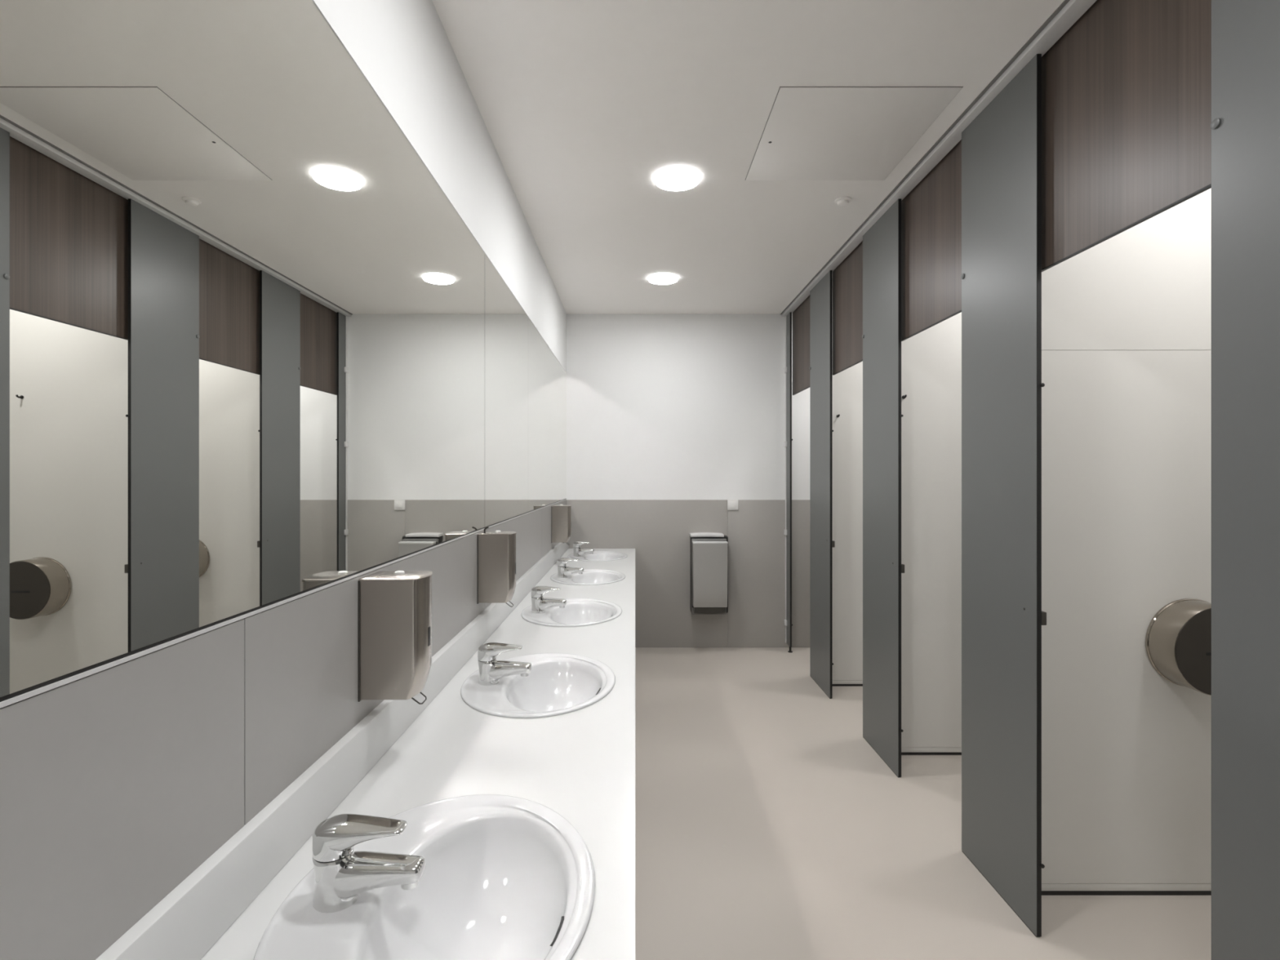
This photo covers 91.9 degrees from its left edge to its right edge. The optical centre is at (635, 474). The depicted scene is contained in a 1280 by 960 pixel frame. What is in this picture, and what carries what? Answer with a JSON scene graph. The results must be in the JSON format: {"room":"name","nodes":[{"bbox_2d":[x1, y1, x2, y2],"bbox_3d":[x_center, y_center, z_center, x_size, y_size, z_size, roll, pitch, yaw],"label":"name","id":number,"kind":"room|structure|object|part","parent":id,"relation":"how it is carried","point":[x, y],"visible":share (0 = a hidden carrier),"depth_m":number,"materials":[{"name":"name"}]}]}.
{"room":"public restroom","nodes":[
{"label":"public restroom","id":0,"kind":"room"},
{"bbox_2d":[311,0,566,373],"bbox_3d":[-0.629,-1.061,1.715,0.142,0.478,6.630,0,0,0],"label":"wall","id":1,"kind":"structure","parent":0,"point":[402,49],"depth_m":1.83,"materials":[{"name":"white paint"}]},
{"bbox_2d":[566,314,809,499],"bbox_3d":[1.085,0.055,5.090,3.570,2.710,0.120,0,0,0],"label":"wall","id":2,"kind":"structure","parent":0,"point":[660,406],"depth_m":5.03,"materials":[{"name":"white paint"}]},
{"bbox_2d":[566,499,727,647],"bbox_3d":[0.095,0.810,5.027,1.310,1.200,0.006,0,0,0],"label":"wall panel","id":3,"kind":"object","parent":2,"relation":"attached to","point":[659,531],"visible":0.71,"depth_m":5.02,"materials":[{"name":"grey laminate"}]},
{"bbox_2d":[689,532,728,614],"bbox_3d":[0.590,0.803,4.912,0.300,0.658,0.224,0,0,0],"label":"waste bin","id":4,"kind":"object","parent":3,"relation":"attached to","point":[708,551],"visible":1,"depth_m":4.80,"materials":[{"name":"grey plastic"}]},
{"bbox_2d":[693,607,725,614],"bbox_3d":[0.585,1.084,4.925,0.245,0.096,0.180,0,0,0],"label":"drip tray","id":5,"kind":"object","parent":4,"relation":"on","point":[697,611],"depth_m":4.84,"materials":[{"name":"grey metal"}]},
{"bbox_2d":[727,499,809,647],"bbox_3d":[1.750,0.810,5.027,2.000,1.200,0.006,0,0,0],"label":"wall panel","id":6,"kind":"object","parent":2,"relation":"attached to","point":[756,614],"visible":0.4,"depth_m":5.02,"materials":[{"name":"grey laminate"}]},
{"bbox_2d":[727,500,737,510],"bbox_3d":[0.792,0.251,5.018,0.086,0.080,0.013,0,0,0],"label":"wall switch","id":7,"kind":"object","parent":6,"relation":"attached to","point":[731,504],"visible":1,"depth_m":5.01,"materials":[{"name":"white plastic"}]},
{"bbox_2d":[431,0,1064,314],"bbox_3d":[1.085,-1.350,1.715,3.570,0.100,6.870,0,0,0],"label":"ceiling","id":8,"kind":"structure","parent":0,"point":[581,104],"depth_m":2.20,"materials":[{"name":"paint"}]},
{"bbox_2d":[648,273,677,284],"bbox_3d":[0.184,-1.291,4.100,0.196,0.016,0.196,0,0,0],"label":"recessed light","id":9,"kind":"object","parent":8,"relation":"in","point":[658,278],"visible":1,"depth_m":4.07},
{"bbox_2d":[654,166,700,191],"bbox_3d":[0.184,-1.291,2.712,0.198,0.016,0.198,0,0,0],"label":"recessed light","id":10,"kind":"object","parent":8,"relation":"in","point":[673,178],"visible":1,"depth_m":2.69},
{"bbox_2d":[792,295,809,395],"bbox_3d":[1.260,-0.964,4.600,0.012,0.672,0.680,0,0,0],"label":"header panel","id":11,"kind":"object","parent":8,"relation":"attached to","point":[801,315],"visible":0.57,"depth_m":4.68,"materials":[{"name":"brown wood"}]},
{"bbox_2d":[834,196,851,206],"bbox_3d":[0.985,-1.288,2.935,0.076,0.024,0.076,0,0,0],"label":"smoke detector","id":12,"kind":"object","parent":8,"relation":"attached to","point":[842,201],"visible":1,"depth_m":2.92,"materials":[{"name":"paint"}]},
{"bbox_2d":[832,240,862,375],"bbox_3d":[1.260,-0.964,3.599,0.012,0.672,0.677,0,0,0],"label":"header panel","id":13,"kind":"object","parent":8,"relation":"attached to","point":[847,277],"visible":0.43,"depth_m":3.65,"materials":[{"name":"brown wood"}]},
{"bbox_2d":[745,86,963,180],"bbox_3d":[0.792,-1.298,2.405,0.616,0.004,0.660,0,0,0],"label":"access hatch","id":14,"kind":"object","parent":8,"relation":"attached to","point":[810,133],"visible":1,"depth_m":2.34,"materials":[{"name":"paint"}]},
{"bbox_2d":[901,139,961,341],"bbox_3d":[1.260,-0.964,2.592,0.012,0.672,0.675,0,0,0],"label":"header panel","id":15,"kind":"object","parent":8,"relation":"attached to","point":[931,212],"visible":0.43,"depth_m":2.61,"materials":[{"name":"brown wood"}]},
{"bbox_2d":[780,0,1097,316],"bbox_3d":[1.216,-1.288,1.715,0.057,0.023,6.630,0,0,0],"label":"trim","id":16,"kind":"structure","parent":8,"relation":"attached to","point":[1073,10],"depth_m":2.26,"materials":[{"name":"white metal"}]},
{"bbox_2d":[1041,0,1211,271],"bbox_3d":[1.260,-0.964,1.596,0.012,0.672,0.688,0,0,0],"label":"header panel","id":17,"kind":"object","parent":8,"relation":"attached to","point":[1126,88],"visible":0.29,"depth_m":1.60,"materials":[{"name":"brown wood"}]},
{"bbox_2d":[635,647,1211,959],"bbox_3d":[1.085,1.460,1.715,3.570,0.100,6.870,0,0,0],"label":"floor","id":18,"kind":"structure","parent":0,"point":[768,826],"depth_m":2.33,"materials":[{"name":"beige plastic"}]},
{"bbox_2d":[95,542,635,959],"bbox_3d":[-0.286,0.957,1.722,0.572,0.906,6.603,0,0,0],"label":"countertop","id":19,"kind":"structure","parent":18,"relation":"on","point":[403,755],"depth_m":1.20,"materials":[{"name":"white"}]},
{"bbox_2d":[253,794,595,959],"bbox_3d":[-0.277,0.678,0.887,0.438,0.160,0.544,0,0,0],"label":"washbasin","id":20,"kind":"object","parent":19,"relation":"in","point":[504,877],"visible":0.9,"depth_m":0.99,"materials":[{"name":"white ceramic"}]},
{"bbox_2d":[312,813,425,912],"bbox_3d":[-0.379,0.549,0.881,0.155,0.114,0.056,0,0,0],"label":"faucet","id":21,"kind":"object","parent":20,"relation":"on","point":[341,873],"visible":1,"depth_m":0.86,"materials":[{"name":"silver metal"}]},
{"bbox_3d":[-0.393,0.514,0.881,0.128,0.045,0.054,0,0,0],"label":"lever","id":22,"kind":"part","parent":21,"relation":"part of","materials":[{"name":"silver metal"}]},
{"bbox_3d":[-0.379,0.572,0.881,0.155,0.068,0.056,0,0,0],"label":"spout","id":23,"kind":"part","parent":21,"relation":"part of","materials":[{"name":"silver metal"}]},
{"bbox_2d":[460,653,615,718],"bbox_3d":[-0.277,0.678,1.802,0.438,0.160,0.544,0,0,0],"label":"washbasin","id":24,"kind":"object","parent":19,"relation":"in","point":[557,683],"visible":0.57,"depth_m":1.91,"materials":[{"name":"white ceramic"}]},
{"bbox_2d":[477,642,532,685],"bbox_3d":[-0.379,0.549,1.796,0.155,0.114,0.056,0,0,0],"label":"faucet","id":25,"kind":"object","parent":24,"relation":"on","point":[491,669],"visible":1,"depth_m":1.77,"materials":[{"name":"silver metal"}]},
{"bbox_3d":[-0.393,0.514,1.796,0.128,0.045,0.054,0,0,0],"label":"lever","id":26,"kind":"part","parent":25,"relation":"part of","materials":[{"name":"silver metal"}]},
{"bbox_3d":[-0.379,0.572,1.796,0.155,0.068,0.056,0,0,0],"label":"spout","id":27,"kind":"part","parent":25,"relation":"part of","materials":[{"name":"silver metal"}]},
{"bbox_2d":[530,586,566,613],"bbox_3d":[-0.379,0.549,2.711,0.155,0.114,0.056,0,0,0],"label":"faucet","id":28,"kind":"object","parent":19,"relation":"on","point":[540,603],"visible":1,"depth_m":2.69,"materials":[{"name":"silver metal"}]},
{"bbox_3d":[-0.393,0.514,2.711,0.128,0.045,0.054,0,0,0],"label":"lever","id":29,"kind":"part","parent":28,"relation":"part of","materials":[{"name":"silver metal"}]},
{"bbox_3d":[-0.379,0.572,2.711,0.155,0.068,0.056,0,0,0],"label":"spout","id":30,"kind":"part","parent":28,"relation":"part of","materials":[{"name":"silver metal"}]},
{"bbox_2d":[557,557,583,577],"bbox_3d":[-0.379,0.549,3.626,0.155,0.114,0.056,0,0,0],"label":"faucet","id":31,"kind":"object","parent":19,"relation":"on","point":[563,571],"visible":1,"depth_m":3.60,"materials":[{"name":"silver metal"}]},
{"bbox_3d":[-0.393,0.514,3.626,0.128,0.045,0.054,0,0,0],"label":"lever","id":32,"kind":"part","parent":31,"relation":"part of","materials":[{"name":"silver metal"}]},
{"bbox_3d":[-0.379,0.572,3.626,0.155,0.068,0.056,0,0,0],"label":"spout","id":33,"kind":"part","parent":31,"relation":"part of","materials":[{"name":"silver metal"}]},
{"bbox_2d":[520,598,622,626],"bbox_3d":[-0.277,0.678,2.717,0.438,0.160,0.544,0,0,0],"label":"washbasin","id":34,"kind":"object","parent":19,"relation":"in","point":[577,611],"visible":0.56,"depth_m":2.85,"materials":[{"name":"white ceramic"}]},
{"bbox_2d":[573,541,594,556],"bbox_3d":[-0.379,0.549,4.541,0.155,0.114,0.056,0,0,0],"label":"faucet","id":35,"kind":"object","parent":19,"relation":"on","point":[578,551],"visible":1,"depth_m":4.52,"materials":[{"name":"silver metal"}]},
{"bbox_3d":[-0.393,0.514,4.541,0.128,0.045,0.054,0,0,0],"label":"lever","id":36,"kind":"part","parent":35,"relation":"part of","materials":[{"name":"silver metal"}]},
{"bbox_3d":[-0.379,0.572,4.541,0.155,0.068,0.056,0,0,0],"label":"spout","id":37,"kind":"part","parent":35,"relation":"part of","materials":[{"name":"silver metal"}]},
{"bbox_2d":[550,568,625,585],"bbox_3d":[-0.277,0.678,3.632,0.438,0.160,0.544,0,0,0],"label":"washbasin","id":38,"kind":"object","parent":19,"relation":"in","point":[589,576],"visible":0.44,"depth_m":3.78,"materials":[{"name":"white ceramic"}]},
{"bbox_2d":[567,551,627,561],"bbox_3d":[-0.277,0.678,4.547,0.438,0.160,0.544,0,0,0],"label":"washbasin","id":39,"kind":"object","parent":19,"relation":"in","point":[597,556],"visible":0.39,"depth_m":4.70,"materials":[{"name":"white ceramic"}]},
{"bbox_2d":[783,311,792,653],"bbox_3d":[1.224,0.067,4.948,0.041,2.687,0.148,0,0,0],"label":"pilaster","id":40,"kind":"object","parent":18,"relation":"on","point":[788,369],"visible":1,"depth_m":4.93,"materials":[{"name":"grey laminate"}]},
{"bbox_3d":[1.226,0.044,4.940,0.013,2.642,0.117,0,0,0],"label":"panel","id":41,"kind":"part","parent":40,"relation":"part of","materials":[{"name":"grey laminate"}]},
{"bbox_2d":[809,270,835,698],"bbox_3d":[1.228,0.067,4.095,0.031,2.687,0.449,0,0,-2],"label":"pilaster","id":42,"kind":"object","parent":18,"relation":"on","point":[822,544],"visible":1,"depth_m":4.05,"materials":[{"name":"grey laminate"}]},
{"bbox_2d":[832,360,862,686],"bbox_3d":[1.992,0.055,4.117,1.516,2.710,0.013,0,0,0],"label":"panel","id":43,"kind":"object","parent":18,"relation":"on","point":[847,384],"visible":0.02,"depth_m":4.11,"materials":[{"name":"white laminate"}]},
{"bbox_3d":[1.992,1.384,4.117,1.516,0.024,0.011,0,0,0],"label":"rail","id":44,"kind":"part","parent":43,"relation":"part of","materials":[{"name":"white laminate"}]},
{"bbox_2d":[862,198,904,777],"bbox_3d":[1.228,0.067,3.092,0.031,2.687,0.456,0,0,-2],"label":"pilaster","id":45,"kind":"object","parent":18,"relation":"on","point":[882,567],"visible":1,"depth_m":3.06,"materials":[{"name":"grey laminate"}]},
{"bbox_2d":[901,311,961,755],"bbox_3d":[1.992,0.055,3.108,1.516,2.710,0.013,0,0,0],"label":"panel","id":46,"kind":"object","parent":18,"relation":"on","point":[931,358],"visible":0.02,"depth_m":3.10,"materials":[{"name":"white laminate"}]},
{"bbox_3d":[1.992,1.384,3.108,1.516,0.024,0.011,0,0,0],"label":"rail","id":47,"kind":"part","parent":46,"relation":"part of","materials":[{"name":"white laminate"}]},
{"bbox_2d":[960,53,1046,937],"bbox_3d":[1.228,0.067,2.094,0.031,2.687,0.441,0,0,-2],"label":"pilaster","id":48,"kind":"object","parent":18,"relation":"on","point":[1002,615],"visible":1,"depth_m":2.04,"materials":[{"name":"grey laminate"}]},
{"bbox_2d":[1041,187,1211,895],"bbox_3d":[1.992,0.055,2.076,1.516,2.710,0.013,0,0,0],"label":"panel","id":49,"kind":"object","parent":18,"relation":"on","point":[1126,318],"visible":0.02,"depth_m":2.07,"materials":[{"name":"white laminate"}]},
{"bbox_3d":[1.992,1.384,2.076,1.516,0.024,0.011,0,0,0],"label":"rail","id":50,"kind":"part","parent":49,"relation":"part of","materials":[{"name":"white laminate"}]},
{"bbox_2d":[1145,598,1211,695],"bbox_3d":[1.850,0.562,2.013,0.294,0.294,0.115,0,0,0],"label":"dispenser","id":51,"kind":"object","parent":49,"relation":"attached to","point":[1178,638],"visible":0.55,"depth_m":1.96,"materials":[{"name":"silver metal"}]},
{"bbox_2d":[1210,0,1279,959],"bbox_3d":[1.228,0.067,1.088,0.031,2.687,0.448,0,0,-2],"label":"pilaster","id":52,"kind":"object","parent":18,"relation":"on","point":[1245,126],"visible":1,"depth_m":1.24,"materials":[{"name":"grey laminate"}]},
{"bbox_3d":[-0.636,0.294,1.715,0.128,2.232,6.630,0,0,0],"label":"wall","id":53,"kind":"structure","parent":0,"visible":0},
{"bbox_2d":[0,618,244,959],"bbox_3d":[-0.566,0.356,-0.352,0.012,0.296,2.476,0,0,0],"label":"panel","id":54,"kind":"object","parent":53,"relation":"attached to","point":[117,783],"visible":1,"depth_m":0.67,"materials":[{"name":"laminate"}]},
{"bbox_2d":[0,0,484,708],"bbox_3d":[-0.565,-0.307,0.354,0.012,1.026,3.888,0,0,0],"label":"mirror","id":55,"kind":"object","parent":53,"relation":"attached to","point":[242,314],"visible":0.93,"depth_m":0.81,"materials":[{"name":"mirror glass"},{"name":"aluminium"},{"name":"black plastic"}]},
{"bbox_2d":[244,529,484,825],"bbox_3d":[-0.566,0.356,1.593,0.012,0.296,1.411,0,0,0],"label":"panel","id":56,"kind":"object","parent":53,"relation":"attached to","point":[300,655],"visible":0.57,"depth_m":1.06,"materials":[{"name":"laminate"}]},
{"bbox_2d":[357,570,432,704],"bbox_3d":[-0.496,0.344,1.304,0.127,0.275,0.110,0,0,0],"label":"soap dispenser","id":57,"kind":"object","parent":56,"relation":"attached to","point":[394,608],"visible":1,"depth_m":1.25,"materials":[{"name":"silver metal"}]},
{"bbox_3d":[-0.558,0.338,1.304,0.003,0.244,0.110,0,0,0],"label":"plate","id":58,"kind":"part","parent":57,"relation":"part of","materials":[{"name":"grey metal"}]},
{"bbox_3d":[-0.496,0.215,1.304,0.127,0.006,0.106,0,0,0],"label":"lid","id":59,"kind":"part","parent":57,"relation":"part of","materials":[{"name":"silver metal"}]},
{"bbox_3d":[-0.461,0.466,1.304,0.035,0.029,0.043,0,0,0],"label":"push lever","id":60,"kind":"part","parent":57,"relation":"part of","materials":[{"name":"grey metal"}]},
{"bbox_2d":[476,526,516,607],"bbox_3d":[-0.496,0.335,2.245,0.127,0.292,0.110,0,0,0],"label":"soap dispenser","id":61,"kind":"object","parent":56,"relation":"attached to","point":[495,550],"visible":1,"depth_m":2.19,"materials":[{"name":"grey metal"}]},
{"bbox_3d":[-0.558,0.338,2.245,0.003,0.244,0.110,0,0,0],"label":"plate","id":62,"kind":"part","parent":61,"relation":"part of","materials":[{"name":"grey metal"}]},
{"bbox_3d":[-0.496,0.215,2.245,0.127,0.006,0.106,0,0,0],"label":"lid","id":63,"kind":"part","parent":61,"relation":"part of","materials":[{"name":"silver metal"}]},
{"bbox_2d":[484,254,528,528],"bbox_3d":[-0.565,-0.307,2.765,0.012,1.026,0.928,0,0,0],"label":"mirror","id":64,"kind":"object","parent":53,"relation":"attached to","point":[506,322],"visible":0.79,"depth_m":2.64,"materials":[{"name":"mirror glass"},{"name":"aluminium"},{"name":"black plastic"}]},
{"bbox_2d":[484,508,542,608],"bbox_3d":[-0.566,0.356,3.005,0.012,0.296,1.408,0,0,0],"label":"panel","id":65,"kind":"object","parent":53,"relation":"attached to","point":[528,527],"visible":0.57,"depth_m":3.17,"materials":[{"name":"laminate"}]},
{"bbox_2d":[528,317,566,513],"bbox_3d":[-0.565,-0.307,4.127,0.012,1.026,1.794,0,0,0],"label":"mirror","id":66,"kind":"object","parent":53,"relation":"attached to","point":[547,379],"visible":0.81,"depth_m":3.83,"materials":[{"name":"mirror glass"},{"name":"aluminium"},{"name":"black plastic"}]},
{"bbox_2d":[542,499,566,557],"bbox_3d":[-0.566,0.356,4.367,0.012,0.296,1.312,0,0,0],"label":"panel","id":67,"kind":"object","parent":53,"relation":"attached to","point":[547,545],"visible":0.36,"depth_m":3.94,"materials":[{"name":"laminate"}]},
{"bbox_2d":[551,504,571,545],"bbox_3d":[-0.496,0.344,4.176,0.127,0.275,0.110,0,0,0],"label":"soap dispenser","id":68,"kind":"object","parent":67,"relation":"attached to","point":[561,515],"visible":1,"depth_m":4.12,"materials":[{"name":"grey metal"}]},
{"bbox_3d":[-0.558,0.338,4.176,0.003,0.244,0.110,0,0,0],"label":"plate","id":69,"kind":"part","parent":68,"relation":"part of","materials":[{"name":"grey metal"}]},
{"bbox_3d":[-0.496,0.215,4.176,0.127,0.006,0.106,0,0,0],"label":"lid","id":70,"kind":"part","parent":68,"relation":"part of","materials":[{"name":"silver metal"}]}
]}

